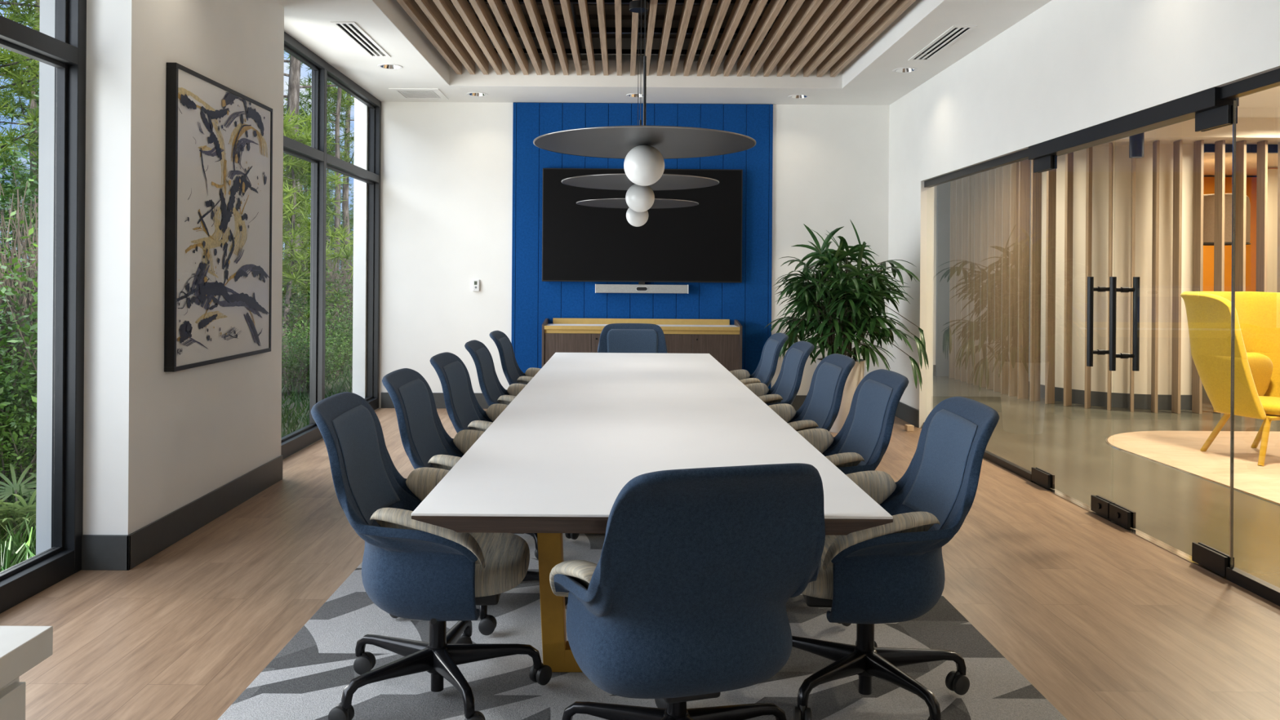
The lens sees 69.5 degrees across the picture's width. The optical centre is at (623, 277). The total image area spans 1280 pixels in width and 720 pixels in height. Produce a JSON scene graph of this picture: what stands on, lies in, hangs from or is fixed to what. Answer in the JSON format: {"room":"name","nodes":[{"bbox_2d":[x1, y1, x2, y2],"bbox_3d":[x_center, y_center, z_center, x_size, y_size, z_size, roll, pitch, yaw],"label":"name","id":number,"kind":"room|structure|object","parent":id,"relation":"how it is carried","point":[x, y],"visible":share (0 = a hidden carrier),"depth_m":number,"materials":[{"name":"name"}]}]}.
{"room":"conference room","nodes":[
{"label":"conference room","id":0,"kind":"room"},
{"bbox_2d":[35,0,284,555],"bbox_3d":[-2.403,-0.297,5.030,0.410,4.200,1.840,0,0,0],"label":"wall","id":1,"kind":"structure","parent":0,"point":[156,441],"depth_m":4.22,"materials":[{"name":"paint"}]},
{"bbox_2d":[81,455,282,570],"bbox_3d":[-2.303,1.226,5.024,0.212,0.155,1.852,0,0,0],"label":"baseboard","id":2,"kind":"structure","parent":1,"relation":"attached to","point":[99,552],"depth_m":4.49,"materials":[{"name":"paint"}]},
{"bbox_2d":[164,62,272,372],"bbox_3d":[-2.172,-0.287,5.030,0.049,1.484,1.220,0,0,0],"label":"framed painting","id":3,"kind":"object","parent":1,"relation":"attached to","point":[219,193],"visible":1,"depth_m":4.86,"materials":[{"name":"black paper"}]},
{"bbox_2d":[352,36,888,408],"bbox_3d":[0.052,-0.280,9.240,5.420,4.200,0.320,0,0,0],"label":"wall","id":4,"kind":"structure","parent":0,"point":[446,171],"depth_m":9.18,"materials":[{"name":"paint"}]},
{"bbox_2d":[472,280,479,291],"bbox_3d":[-1.463,0.085,9.166,0.068,0.116,0.028,0,0,0],"label":"thermostat","id":5,"kind":"object","parent":4,"relation":"attached to","point":[476,283],"visible":1,"depth_m":9.15,"materials":[{"name":"white plastic"}]},
{"bbox_2d":[381,392,806,410],"bbox_3d":[0.111,1.243,9.174,5.040,0.155,0.012,0,0,0],"label":"baseboard","id":6,"kind":"structure","parent":4,"relation":"attached to","point":[386,401],"depth_m":9.17,"materials":[{"name":"rubber"}]},
{"bbox_2d":[511,102,773,389],"bbox_3d":[0.188,-0.202,9.166,2.587,3.046,0.025,0,0,0],"label":"wall panel","id":7,"kind":"object","parent":4,"relation":"attached to","point":[534,300],"visible":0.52,"depth_m":9.15,"materials":[{"name":"blue wood"}]},
{"bbox_2d":[595,281,688,293],"bbox_3d":[0.184,0.078,9.104,0.918,0.164,0.099,0,0,0],"label":"bar","id":8,"kind":"object","parent":7,"relation":"attached to","point":[641,287],"visible":1,"depth_m":9.06,"materials":[{"name":"white plastic"}]},
{"bbox_2d":[542,168,742,282],"bbox_3d":[0.189,-0.509,9.116,1.970,1.116,0.076,0,0,0],"label":"television","id":9,"kind":"object","parent":7,"relation":"attached to","point":[702,242],"visible":0.92,"depth_m":9.08,"materials":[{"name":"black plastic"}]},
{"bbox_2d":[452,3,801,39],"bbox_3d":[0.127,-2.409,3.890,5.060,0.140,10.580,0,0,0],"label":"ceiling","id":10,"kind":"structure","parent":0,"point":[626,15],"depth_m":8.38,"materials":[{"name":"paint"}]},
{"bbox_2d":[0,375,1279,719],"bbox_3d":[3.380,1.381,6.400,11.620,0.086,15.600,0,0,0],"label":"floor","id":11,"kind":"structure","parent":0,"point":[1105,622],"depth_m":3.97,"materials":[{"name":"brown wood"}]},
{"bbox_2d":[0,626,53,719],"bbox_3d":[-1.365,0.935,0.720,0.883,0.750,1.540,0,0,0],"label":"counter","id":12,"kind":"object","parent":11,"relation":"on","point":[22,648],"visible":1,"depth_m":1.43,"materials":[{"name":"grey laminate"}]},
{"bbox_2d":[542,318,742,371],"bbox_3d":[0.177,0.867,8.921,1.890,0.908,0.455,0,0,0],"label":"credenza","id":13,"kind":"object","parent":11,"relation":"on","point":[722,340],"visible":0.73,"depth_m":8.71,"materials":[{"name":"brown wood"}]},
{"bbox_2d":[217,533,1066,719],"bbox_3d":[0.066,1.315,4.650,2.520,0.010,6.200,0,0,0],"label":"area rug","id":14,"kind":"object","parent":11,"relation":"on","point":[308,678],"visible":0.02,"depth_m":3.01,"materials":[{"name":"grey carpet"}]},
{"bbox_2d":[311,391,551,719],"bbox_3d":[-0.584,0.836,2.886,0.710,0.919,0.664,0,0,3],"label":"office chair","id":15,"kind":"object","parent":14,"relation":"on","point":[412,569],"visible":0.87,"depth_m":2.70,"materials":[{"name":"fabric"}]},
{"bbox_2d":[468,532,529,597],"bbox_3d":[-0.523,0.887,2.882,0.460,0.109,0.464,0,0,-2],"label":"seat cushion","id":16,"kind":"object","parent":15,"relation":"on","point":[506,556],"depth_m":2.76,"materials":[{"name":"fabric"}]},
{"bbox_2d":[382,368,568,635],"bbox_3d":[-0.569,0.836,3.658,0.722,0.919,0.666,0,0,0],"label":"office chair","id":17,"kind":"object","parent":14,"relation":"on","point":[425,442],"visible":0.33,"depth_m":3.62,"materials":[{"name":"fabric"}]},
{"bbox_2d":[464,339,526,406],"bbox_3d":[-0.558,0.837,5.372,0.732,0.919,0.694,0,0,-1],"label":"office chair","id":18,"kind":"object","parent":14,"relation":"on","point":[492,390],"visible":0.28,"depth_m":5.39,"materials":[{"name":"fabric"}]},
{"bbox_2d":[430,351,579,559],"bbox_3d":[-0.564,0.838,4.474,0.694,0.914,0.666,0,0,1],"label":"office chair","id":19,"kind":"object","parent":14,"relation":"on","point":[464,410],"visible":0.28,"depth_m":4.47,"materials":[{"name":"fabric"}]},
{"bbox_2d":[488,330,541,385],"bbox_3d":[-0.565,0.838,6.364,0.688,0.914,0.666,0,0,0],"label":"office chair","id":20,"kind":"object","parent":14,"relation":"on","point":[513,373],"visible":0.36,"depth_m":6.37,"materials":[{"name":"fabric"}]},
{"bbox_2d":[597,323,667,353],"bbox_3d":[0.064,0.842,7.278,0.677,0.914,0.691,0,0,0],"label":"office chair","id":21,"kind":"object","parent":14,"relation":"on","point":[648,338],"visible":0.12,"depth_m":7.52,"materials":[{"name":"fabric"}]},
{"bbox_2d":[411,352,893,671],"bbox_3d":[0.068,0.946,4.650,1.176,0.730,4.800,0,0,0],"label":"conference table","id":22,"kind":"object","parent":14,"relation":"on","point":[557,460],"visible":0.79,"depth_m":3.08,"materials":[{"name":"white laminate"}]},
{"bbox_2d":[549,462,825,719],"bbox_3d":[0.166,0.864,2.421,0.680,0.874,0.735,0,0,-25],"label":"office chair","id":23,"kind":"object","parent":14,"relation":"on","point":[691,584],"visible":1,"depth_m":2.19,"materials":[{"name":"blue fabric"}]},
{"bbox_2d":[729,332,788,386],"bbox_3d":[0.790,0.846,6.339,0.661,0.919,0.667,0,0,0],"label":"office chair","id":24,"kind":"object","parent":14,"relation":"on","point":[764,373],"visible":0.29,"depth_m":6.36,"materials":[{"name":"fabric"}]},
{"bbox_2d":[744,340,814,405],"bbox_3d":[0.791,0.846,5.506,0.655,0.919,0.662,0,0,-4],"label":"office chair","id":25,"kind":"object","parent":14,"relation":"on","point":[786,387],"visible":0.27,"depth_m":5.50,"materials":[{"name":"fabric"}]},
{"bbox_2d":[768,353,855,431],"bbox_3d":[0.762,0.847,4.562,0.690,0.914,0.681,0,0,-1],"label":"office chair","id":26,"kind":"object","parent":14,"relation":"on","point":[820,407],"visible":0.31,"depth_m":4.57,"materials":[{"name":"fabric"}]},
{"bbox_2d":[796,368,908,626],"bbox_3d":[0.797,0.846,3.751,0.657,0.919,0.664,0,0,6],"label":"office chair","id":27,"kind":"object","parent":14,"relation":"on","point":[864,438],"visible":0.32,"depth_m":3.75,"materials":[{"name":"fabric"}]},
{"bbox_2d":[791,396,999,719],"bbox_3d":[0.785,0.846,2.886,0.671,0.919,0.663,0,0,-2],"label":"office chair","id":28,"kind":"object","parent":14,"relation":"on","point":[892,572],"visible":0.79,"depth_m":2.67,"materials":[{"name":"fabric"}]},
{"bbox_2d":[801,534,839,599],"bbox_3d":[0.704,0.895,2.883,0.460,0.109,0.464,0,0,3],"label":"seat cushion","id":29,"kind":"object","parent":28,"relation":"on","point":[820,588],"depth_m":2.68,"materials":[{"name":"fabric"}]},
{"bbox_2d":[816,357,865,432],"bbox_3d":[1.893,1.026,8.020,0.414,0.615,0.414,0,0,0],"label":"planter","id":30,"kind":"object","parent":11,"relation":"on","point":[856,374],"depth_m":7.85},
{"bbox_2d":[765,219,928,432],"bbox_3d":[1.905,0.416,8.029,1.384,1.834,1.420,0,0,0],"label":"potted palm","id":31,"kind":"object","parent":11,"relation":"on","point":[847,299],"visible":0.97,"depth_m":7.85,"materials":[{"name":"plant"}]},
{"bbox_2d":[948,140,1279,413],"bbox_3d":[5.434,-0.002,10.153,4.592,2.720,1.867,0,0,44],"label":"slatted wall","id":32,"kind":"structure","parent":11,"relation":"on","point":[990,210],"depth_m":10.02,"materials":[{"name":"brown wood"}]},
{"bbox_2d":[1105,431,1279,505],"bbox_3d":[6.233,1.362,5.048,4.715,0.005,6.095,0,0,0],"label":"trim","id":33,"kind":"structure","parent":11,"relation":"attached to","point":[1106,439],"depth_m":6.32,"materials":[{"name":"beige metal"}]},
{"bbox_2d":[1180,291,1279,466],"bbox_3d":[4.798,0.736,7.014,0.908,1.243,0.775,0,0,-18],"label":"armchair","id":34,"kind":"object","parent":11,"relation":"on","point":[1257,313],"visible":0.94,"depth_m":6.99,"materials":[{"name":"yellow fabric"}]},
{"bbox_2d":[1246,352,1272,395],"bbox_3d":[4.772,0.775,7.098,0.500,0.400,0.125,0,14,-18],"label":"cushion","id":35,"kind":"object","parent":34,"relation":"on","point":[1260,365],"depth_m":7.06,"materials":[{"name":"yellow fabric"}]},
{"bbox_2d":[1258,395,1279,415],"bbox_3d":[4.835,0.959,6.892,0.550,0.099,0.520,0,0,-18],"label":"seat cushion","id":36,"kind":"object","parent":34,"relation":"on","point":[1270,405],"depth_m":6.66,"materials":[{"name":"yellow fabric"}]},
{"bbox_2d":[396,0,915,77],"bbox_3d":[0.208,-1.906,4.799,3.580,0.155,7.158,0,0,0],"label":"ceiling","id":37,"kind":"structure","parent":0,"point":[824,35],"depth_m":7.03,"materials":[{"name":"brown wood"}]},
{"bbox_2d":[570,4,582,48],"bbox_3d":[-0.405,-2.143,4.945,0.044,0.044,7.490,0,0,0],"label":"conduit","id":38,"kind":"object","parent":37,"relation":"attached to","point":[573,9],"visible":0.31,"depth_m":7.69,"materials":[{"name":"black metal"}]},
{"bbox_2d":[576,198,648,226],"label":"pendant","id":39,"kind":"object","parent":37,"relation":"hanging from","point":[633,218],"depth_m":6.10,"materials":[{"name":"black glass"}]},
{"bbox_2d":[629,0,648,46],"label":"pendant","id":40,"kind":"object","parent":37,"relation":"hanging from","point":[634,6],"depth_m":6.11,"materials":[{"name":"black metal"}]},
{"bbox_2d":[560,0,719,212],"bbox_3d":[0.093,-1.083,4.780,0.817,1.494,0.817,0,0,32],"label":"pendant","id":41,"kind":"object","parent":37,"relation":"hanging from","point":[639,198],"visible":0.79,"depth_m":4.73,"materials":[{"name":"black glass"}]},
{"bbox_2d":[533,0,755,186],"bbox_3d":[0.083,-1.083,3.400,0.817,1.494,0.817,0,0,-6],"label":"pendant","id":42,"kind":"object","parent":37,"relation":"hanging from","point":[644,148],"visible":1,"depth_m":3.34,"materials":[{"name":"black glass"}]},
{"bbox_2d":[649,198,698,208],"label":"pendant","id":43,"kind":"object","parent":37,"relation":"hanging from","point":[658,202],"depth_m":6.08,"materials":[{"name":"black metal"}]},
{"bbox_2d":[275,0,1051,105],"bbox_3d":[0.123,-1.849,3.890,5.060,0.240,10.580,0,0,0],"label":"ceiling","id":44,"kind":"structure","parent":0,"point":[307,21],"depth_m":8.00,"materials":[{"name":"paint"}]},
{"bbox_2d":[329,21,391,57],"bbox_3d":[-1.918,-1.766,6.790,0.164,0.056,1.000,0,0,0],"label":"ceiling vent","id":45,"kind":"object","parent":44,"relation":"in","point":[351,30],"visible":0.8,"depth_m":6.76,"materials":[{"name":"metal"}]},
{"bbox_2d":[377,63,402,69],"bbox_3d":[-1.927,-1.788,7.630,0.200,0.096,0.200,0,0,0],"label":"recessed light","id":46,"kind":"object","parent":44,"relation":"in","point":[387,66],"visible":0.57,"depth_m":7.68,"materials":[{"name":"silver metal"}]},
{"bbox_2d":[388,88,448,99],"bbox_3d":[-1.938,-1.768,8.770,0.460,0.062,0.500,0,0,0],"label":"ceiling vent","id":47,"kind":"object","parent":44,"relation":"in","point":[402,93],"visible":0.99,"depth_m":8.74,"materials":[{"name":"paint"}]},
{"bbox_2d":[466,92,487,96],"bbox_3d":[-1.387,-1.784,8.770,0.200,0.096,0.200,0,0,0],"label":"recessed light","id":48,"kind":"object","parent":44,"relation":"in","point":[471,94],"visible":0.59,"depth_m":8.83,"materials":[{"name":"silver metal"}]},
{"bbox_2d":[787,94,809,98],"bbox_3d":[1.672,-1.762,8.770,0.200,0.096,0.200,0,0,0],"label":"recessed light","id":49,"kind":"object","parent":44,"relation":"in","point":[793,96],"visible":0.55,"depth_m":8.83,"materials":[{"name":"silver metal"}]},
{"bbox_2d":[892,66,917,73],"bbox_3d":[2.332,-1.758,7.630,0.200,0.096,0.200,0,0,0],"label":"recessed light","id":50,"kind":"object","parent":44,"relation":"in","point":[908,69],"visible":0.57,"depth_m":7.68,"materials":[{"name":"silver metal"}]},
{"bbox_2d":[907,25,977,61],"bbox_3d":[2.332,-1.736,6.780,0.164,0.056,1.000,0,0,0],"label":"ceiling vent","id":51,"kind":"object","parent":44,"relation":"in","point":[955,33],"visible":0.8,"depth_m":6.75,"materials":[{"name":"metal"}]},
{"bbox_2d":[933,186,937,364],"bbox_3d":[5.952,-0.288,12.675,6.500,3.300,0.150,0,0,0],"label":"wall","id":52,"kind":"structure","parent":0,"point":[935,187],"depth_m":12.60,"materials":[{"name":"beige paint"}]},
{"bbox_2d":[935,182,950,376],"bbox_3d":[4.765,-0.007,12.560,0.970,2.720,0.080,0,0,0],"label":"door","id":53,"kind":"structure","parent":52,"relation":"in","point":[943,197],"depth_m":12.54,"materials":[{"name":"grey paint"}]},
{"bbox_2d":[887,0,1279,427],"bbox_3d":[2.704,-0.511,3.890,0.120,3.700,10.580,0,0,0],"label":"wall","id":54,"kind":"structure","parent":0,"point":[1067,67],"depth_m":5.82,"materials":[{"name":"paint"}]},
{"bbox_2d":[895,401,919,427],"bbox_3d":[2.625,1.261,8.679,0.012,0.155,0.978,0,0,0],"label":"baseboard","id":55,"kind":"structure","parent":54,"relation":"attached to","point":[908,414],"depth_m":8.47,"materials":[{"name":"rubber"}]},
{"bbox_2d":[1031,155,1115,518],"bbox_3d":[2.698,0.282,5.550,0.159,2.097,0.954,0,0,0],"label":"door","id":56,"kind":"structure","parent":54,"relation":"in","point":[1100,504],"depth_m":5.20,"materials":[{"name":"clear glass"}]},
{"bbox_2d":[923,422,1279,606],"bbox_3d":[2.691,1.311,4.545,0.044,0.055,7.290,0,0,0],"label":"trim","id":57,"kind":"structure","parent":54,"relation":"attached to","point":[1271,593],"depth_m":3.99,"materials":[{"name":"black metal"}]},
{"bbox_2d":[924,68,1279,187],"bbox_3d":[2.706,-0.809,4.545,0.110,0.085,7.290,0,0,0],"label":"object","id":58,"kind":"structure","parent":54,"relation":"attached to","point":[1184,108],"depth_m":4.80,"materials":[{"name":"black metal"}]},
{"bbox_2d":[1128,132,1144,158],"bbox_3d":[4.709,-1.332,8.450,0.120,0.470,0.120,0,0,0],"label":"bracket","id":59,"kind":"object","parent":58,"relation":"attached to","point":[1136,142],"visible":0.72,"depth_m":8.40,"materials":[{"name":"black metal"}]},
{"bbox_2d":[1029,480,1226,579],"bbox_3d":[2.691,1.337,5.055,0.060,0.005,1.950,0,0,0],"label":"trim","id":60,"kind":"structure","parent":54,"relation":"attached to","point":[1150,539],"depth_m":4.77,"materials":[{"name":"silver metal"}]},
{"bbox_2d":[1109,104,1237,577],"bbox_3d":[2.698,0.282,4.575,0.159,2.097,0.974,0,0,0],"label":"door","id":61,"kind":"structure","parent":54,"relation":"in","point":[1206,556],"depth_m":4.89,"materials":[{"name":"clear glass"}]},
{"bbox_2d":[1229,100,1236,567],"bbox_3d":[2.698,0.254,2.501,0.012,2.110,3.161,0,0,0],"label":"window","id":62,"kind":"structure","parent":54,"relation":"in","point":[1233,171],"depth_m":4.08,"materials":[{"name":"clear glass"}]},
{"bbox_2d":[1028,144,1193,395],"bbox_3d":[4.921,-0.096,10.910,0.880,2.900,3.341,0,0,-19],"label":"wall","id":63,"kind":"structure","parent":0,"point":[1122,163],"depth_m":9.58,"materials":[{"name":"beige paint"}]},
{"bbox_2d":[1028,381,1191,409],"bbox_3d":[4.873,1.279,10.883,0.844,0.150,3.361,0,0,-20],"label":"baseboard","id":64,"kind":"structure","parent":63,"relation":"attached to","point":[1097,398],"depth_m":9.57,"materials":[{"name":"rubber"}]},
{"bbox_2d":[1092,117,1279,177],"bbox_3d":[6.711,-1.526,10.800,5.000,0.335,3.600,0,0,0],"label":"ceiling","id":65,"kind":"structure","parent":0,"point":[1251,130],"depth_m":9.04,"materials":[{"name":"beige paint"}]},
{"bbox_2d":[1203,193,1250,245],"bbox_3d":[6.866,-0.865,10.600,0.596,0.986,0.596,0,0,0],"label":"pendant lamp","id":66,"kind":"object","parent":65,"relation":"hanging from","point":[1208,199],"visible":0.34,"depth_m":10.39,"materials":[{"name":"fabric"}]},
{"bbox_2d":[1203,177,1257,291],"bbox_3d":[7.425,0.022,12.250,3.350,2.700,0.100,0,0,0],"label":"wall","id":67,"kind":"structure","parent":0,"point":[1208,182],"depth_m":12.20,"materials":[{"name":"orange paint"}]},
{"bbox_2d":[1237,85,1279,117],"bbox_3d":[5.992,-1.623,5.600,6.440,0.130,14.000,0,0,0],"label":"ceiling","id":68,"kind":"structure","parent":0,"point":[1266,103],"depth_m":8.35,"materials":[{"name":"paint"}]},
{"bbox_2d":[1266,168,1277,292],"bbox_3d":[8.480,0.029,11.350,1.240,2.700,0.100,0,0,0],"label":"wall","id":69,"kind":"structure","parent":0,"point":[1272,222],"depth_m":11.30,"materials":[{"name":"beige paint"}]},
{"bbox_3d":[-2.503,-0.298,3.890,0.210,4.200,10.580,0,0,0],"label":"wall","id":70,"kind":"structure","parent":0,"visible":0},
{"bbox_2d":[0,0,86,613],"bbox_3d":[-2.451,-0.222,2.480,0.105,3.050,3.260,0,0,0],"label":"window","id":71,"kind":"structure","parent":70,"relation":"in","point":[66,52],"depth_m":4.05,"materials":[{"name":"metal"}]},
{"bbox_2d":[280,31,381,459],"bbox_3d":[-2.471,-0.222,7.565,0.105,3.050,3.230,0,0,0],"label":"window","id":72,"kind":"structure","parent":70,"relation":"in","point":[316,154],"depth_m":7.44,"materials":[{"name":"metal"}]},
{"bbox_3d":[7.531,-0.077,9.520,3.340,2.900,0.100,0,0,0],"label":"wall","id":73,"kind":"structure","parent":0,"visible":0},
{"bbox_2d":[1204,144,1278,153],"bbox_3d":[6.380,0.005,9.465,1.040,2.720,0.070,0,0,0],"label":"trim","id":74,"kind":"structure","parent":73,"relation":"attached to","point":[1208,148],"depth_m":9.43,"materials":[{"name":"black metal"}]},
{"label":"outside","id":75,"kind":"structure","parent":0,"visible":0},
{"bbox_2d":[0,346,352,568],"bbox_3d":[-24.340,1.304,32.000,43.340,0.549,92.000,0,0,0],"label":"ground","id":76,"kind":"structure","parent":75,"point":[330,386],"depth_m":12.06,"materials":[{"name":"green plant"}]},
{"bbox_2d":[0,150,29,273],"bbox_3d":[-13.505,-0.535,20.001,2.015,4.633,2.148,0,0,-38],"label":"pine tree","id":77,"kind":"object","parent":76,"relation":"on","point":[5,160],"visible":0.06,"depth_m":20.07,"materials":[{"name":"green plant"}]},
{"bbox_2d":[0,135,32,257],"bbox_3d":[-15.464,-0.930,23.799,1.600,5.405,1.961,0,0,-30],"label":"pine tree","id":78,"kind":"object","parent":76,"relation":"on","point":[18,147],"visible":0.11,"depth_m":23.44,"materials":[{"name":"green plant"}]},
{"bbox_2d":[0,342,36,502],"bbox_3d":[-4.310,0.984,6.372,1.846,1.284,1.732,0,0,21],"label":"shrub","id":79,"kind":"object","parent":76,"relation":"on","point":[4,457],"visible":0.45,"depth_m":6.31,"materials":[{"name":"green plant"}]},
{"bbox_2d":[0,462,36,542],"bbox_3d":[-3.646,1.406,5.593,1.150,0.591,1.201,0,0,0],"label":"palmetto","id":80,"kind":"object","parent":76,"relation":"on","point":[30,508],"visible":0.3,"depth_m":5.45,"materials":[{"name":"plant"}]},
{"bbox_2d":[0,358,37,488],"bbox_3d":[-4.267,1.050,6.657,1.638,1.139,1.537,0,0,-34],"label":"shrub","id":81,"kind":"object","parent":76,"relation":"on","point":[1,367],"visible":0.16,"depth_m":6.45,"materials":[{"name":"green plant"}]},
{"bbox_2d":[0,167,37,276],"bbox_3d":[-10.142,-0.271,15.091,3.566,3.605,3.978,0,0,-10],"label":"shrub","id":82,"kind":"object","parent":76,"relation":"on","point":[11,181],"visible":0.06,"depth_m":14.83,"materials":[{"name":"green plant"}]},
{"bbox_2d":[0,226,38,486],"bbox_3d":[-4.475,0.510,6.682,2.794,2.070,2.978,0,0,-34],"label":"shrub","id":83,"kind":"object","parent":76,"relation":"on","point":[33,337],"visible":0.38,"depth_m":6.50,"materials":[{"name":"green plant"}]},
{"bbox_2d":[0,125,38,429],"bbox_3d":[-4.870,0.146,7.531,2.623,2.834,2.984,0,0,7],"label":"trees","id":84,"kind":"object","parent":76,"relation":"on","point":[31,275],"visible":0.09,"depth_m":7.23,"materials":[{"name":"green plant"}]},
{"bbox_2d":[0,120,38,306],"bbox_3d":[-5.993,-0.266,9.392,3.566,3.605,3.978,0,0,37],"label":"shrub","id":85,"kind":"object","parent":76,"relation":"on","point":[6,187],"visible":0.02,"depth_m":9.14,"materials":[{"name":"green plant"}]},
{"bbox_2d":[0,149,38,311],"bbox_3d":[-5.782,0.122,8.778,2.636,2.834,2.976,0,0,-44],"label":"shrub","id":86,"kind":"object","parent":76,"relation":"on","point":[24,174],"visible":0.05,"depth_m":8.73,"materials":[{"name":"green plant"}]},
{"bbox_2d":[0,86,39,324],"bbox_3d":[-5.604,-0.167,8.644,3.978,3.605,3.566,0,0,35],"label":"shrub","id":87,"kind":"object","parent":76,"relation":"on","point":[28,192],"visible":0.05,"depth_m":8.36,"materials":[{"name":"green plant"}]},
{"bbox_2d":[0,106,39,254],"bbox_3d":[-9.446,-0.572,15.165,2.216,4.780,2.078,0,0,-39],"label":"pine tree","id":88,"kind":"object","parent":76,"relation":"on","point":[20,190],"visible":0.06,"depth_m":14.94,"materials":[{"name":"green plant"}]},
{"bbox_2d":[0,0,39,170],"bbox_3d":[-8.688,-3.397,12.650,3.507,10.626,3.938,0,0,-14],"label":"pine tree","id":89,"kind":"object","parent":76,"relation":"on","point":[20,81],"visible":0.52,"depth_m":12.19,"materials":[{"name":"green plant"}]},
{"bbox_2d":[0,0,39,239],"bbox_3d":[-11.402,-2.655,18.180,3.956,9.097,4.218,0,0,8],"label":"pine tree","id":90,"kind":"object","parent":76,"relation":"on","point":[34,102],"visible":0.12,"depth_m":17.95,"materials":[{"name":"green plant"}]},
{"bbox_2d":[0,351,352,572],"bbox_3d":[-4.937,1.423,12.259,4.477,0.444,19.769,0,0,1],"label":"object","id":91,"kind":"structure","parent":76,"relation":"on","point":[14,547],"depth_m":6.12,"materials":[{"name":"green plant"}]},
{"bbox_2d":[282,115,328,271],"bbox_3d":[-9.362,-1.409,25.892,2.326,6.502,2.136,0,0,-32],"label":"pine tree","id":92,"kind":"object","parent":76,"relation":"on","point":[304,115],"visible":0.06,"depth_m":26.02,"materials":[{"name":"green plant"}]},
{"bbox_2d":[281,55,337,348],"bbox_3d":[-6.583,-4.082,19.005,4.572,12.027,5.196,0,0,36],"label":"pine tree","id":93,"kind":"object","parent":76,"relation":"on","point":[293,97],"visible":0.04,"depth_m":18.60,"materials":[{"name":"green plant"}]},
{"bbox_2d":[281,258,351,363],"bbox_3d":[-5.931,0.555,16.306,2.794,2.070,2.978,0,0,-5],"label":"shrub","id":94,"kind":"object","parent":76,"relation":"on","point":[301,312],"visible":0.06,"depth_m":16.32,"materials":[{"name":"green plant"}]},
{"bbox_2d":[281,312,352,395],"bbox_3d":[-4.368,1.022,12.377,1.443,1.205,1.603,0,0,-34],"label":"shrub","id":95,"kind":"object","parent":76,"relation":"on","point":[299,373],"visible":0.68,"depth_m":12.28,"materials":[{"name":"green plant"}]},
{"bbox_2d":[281,324,352,391],"bbox_3d":[-4.274,1.096,12.712,1.397,1.035,1.489,0,0,18],"label":"shrub","id":96,"kind":"object","parent":76,"relation":"on","point":[308,336],"visible":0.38,"depth_m":12.68,"materials":[{"name":"green plant"}]},
{"bbox_2d":[281,99,353,384],"bbox_3d":[-4.854,-0.363,14.180,2.303,4.604,2.318,0,0,-41],"label":"pine tree","id":97,"kind":"object","parent":76,"relation":"on","point":[289,215],"visible":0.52,"depth_m":13.90,"materials":[{"name":"green plant"}]},
{"bbox_2d":[281,248,353,375],"bbox_3d":[-4.817,0.541,14.261,2.405,2.008,2.672,0,0,33],"label":"shrub","id":98,"kind":"object","parent":76,"relation":"on","point":[299,327],"visible":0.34,"depth_m":14.16,"materials":[{"name":"green plant"}]},
{"bbox_2d":[282,208,353,287],"bbox_3d":[-8.371,-0.383,26.046,3.566,3.605,3.978,0,0,-35],"label":"shrub","id":99,"kind":"object","parent":76,"relation":"on","point":[342,242],"visible":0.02,"depth_m":26.07,"materials":[{"name":"green plant"}]},
{"bbox_2d":[283,236,353,294],"bbox_3d":[-7.071,0.084,22.474,2.623,2.834,2.984,0,0,-20],"label":"shrub","id":100,"kind":"object","parent":76,"relation":"on","point":[351,237],"visible":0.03,"depth_m":22.24,"materials":[{"name":"green plant"}]},
{"bbox_2d":[283,67,354,274],"bbox_3d":[-8.165,-3.327,24.360,3.106,10.491,3.806,0,0,23],"label":"pine tree","id":101,"kind":"object","parent":76,"relation":"on","point":[338,100],"visible":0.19,"depth_m":24.58,"materials":[{"name":"green plant"}]},
{"bbox_2d":[283,51,354,278],"bbox_3d":[-7.974,-3.763,26.224,3.732,11.360,4.064,0,0,-13],"label":"pine tree","id":102,"kind":"object","parent":76,"relation":"on","point":[348,140],"visible":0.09,"depth_m":26.47,"materials":[{"name":"green plant"}]},
{"bbox_2d":[289,216,353,327],"bbox_3d":[-5.765,0.172,18.229,2.984,2.834,2.623,0,0,19],"label":"shrub","id":103,"kind":"object","parent":76,"relation":"on","point":[339,260],"visible":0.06,"depth_m":18.13,"materials":[{"name":"green plant"}]},
{"bbox_2d":[293,318,352,379],"bbox_3d":[-4.476,1.066,14.296,1.470,1.105,1.322,0,0,-26],"label":"shrub","id":104,"kind":"object","parent":76,"relation":"on","point":[338,337],"visible":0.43,"depth_m":14.27,"materials":[{"name":"green plant"}]},
{"bbox_2d":[297,269,353,355],"bbox_3d":[-5.543,0.473,18.116,2.695,2.130,2.301,0,0,0],"label":"shrub","id":105,"kind":"object","parent":76,"relation":"on","point":[331,305],"visible":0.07,"depth_m":17.81,"materials":[{"name":"green plant"}]},
{"bbox_2d":[299,124,353,239],"bbox_3d":[-9.654,-1.460,28.591,2.418,6.667,1.974,0,0,-39],"label":"pine tree","id":106,"kind":"object","parent":76,"relation":"on","point":[328,190],"visible":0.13,"depth_m":28.89,"materials":[{"name":"green plant"}]},
{"bbox_2d":[304,304,352,370],"bbox_3d":[-4.761,1.000,15.833,1.677,1.242,1.787,0,0,34],"label":"shrub","id":107,"kind":"object","parent":76,"relation":"on","point":[345,345],"visible":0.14,"depth_m":15.74,"materials":[{"name":"green plant"}]},
{"bbox_2d":[306,156,353,261],"bbox_3d":[-12.374,-1.840,38.835,2.802,7.369,3.184,0,0,-15],"label":"pine tree","id":108,"kind":"object","parent":76,"relation":"on","point":[350,205],"visible":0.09,"depth_m":38.99,"materials":[{"name":"green plant"}]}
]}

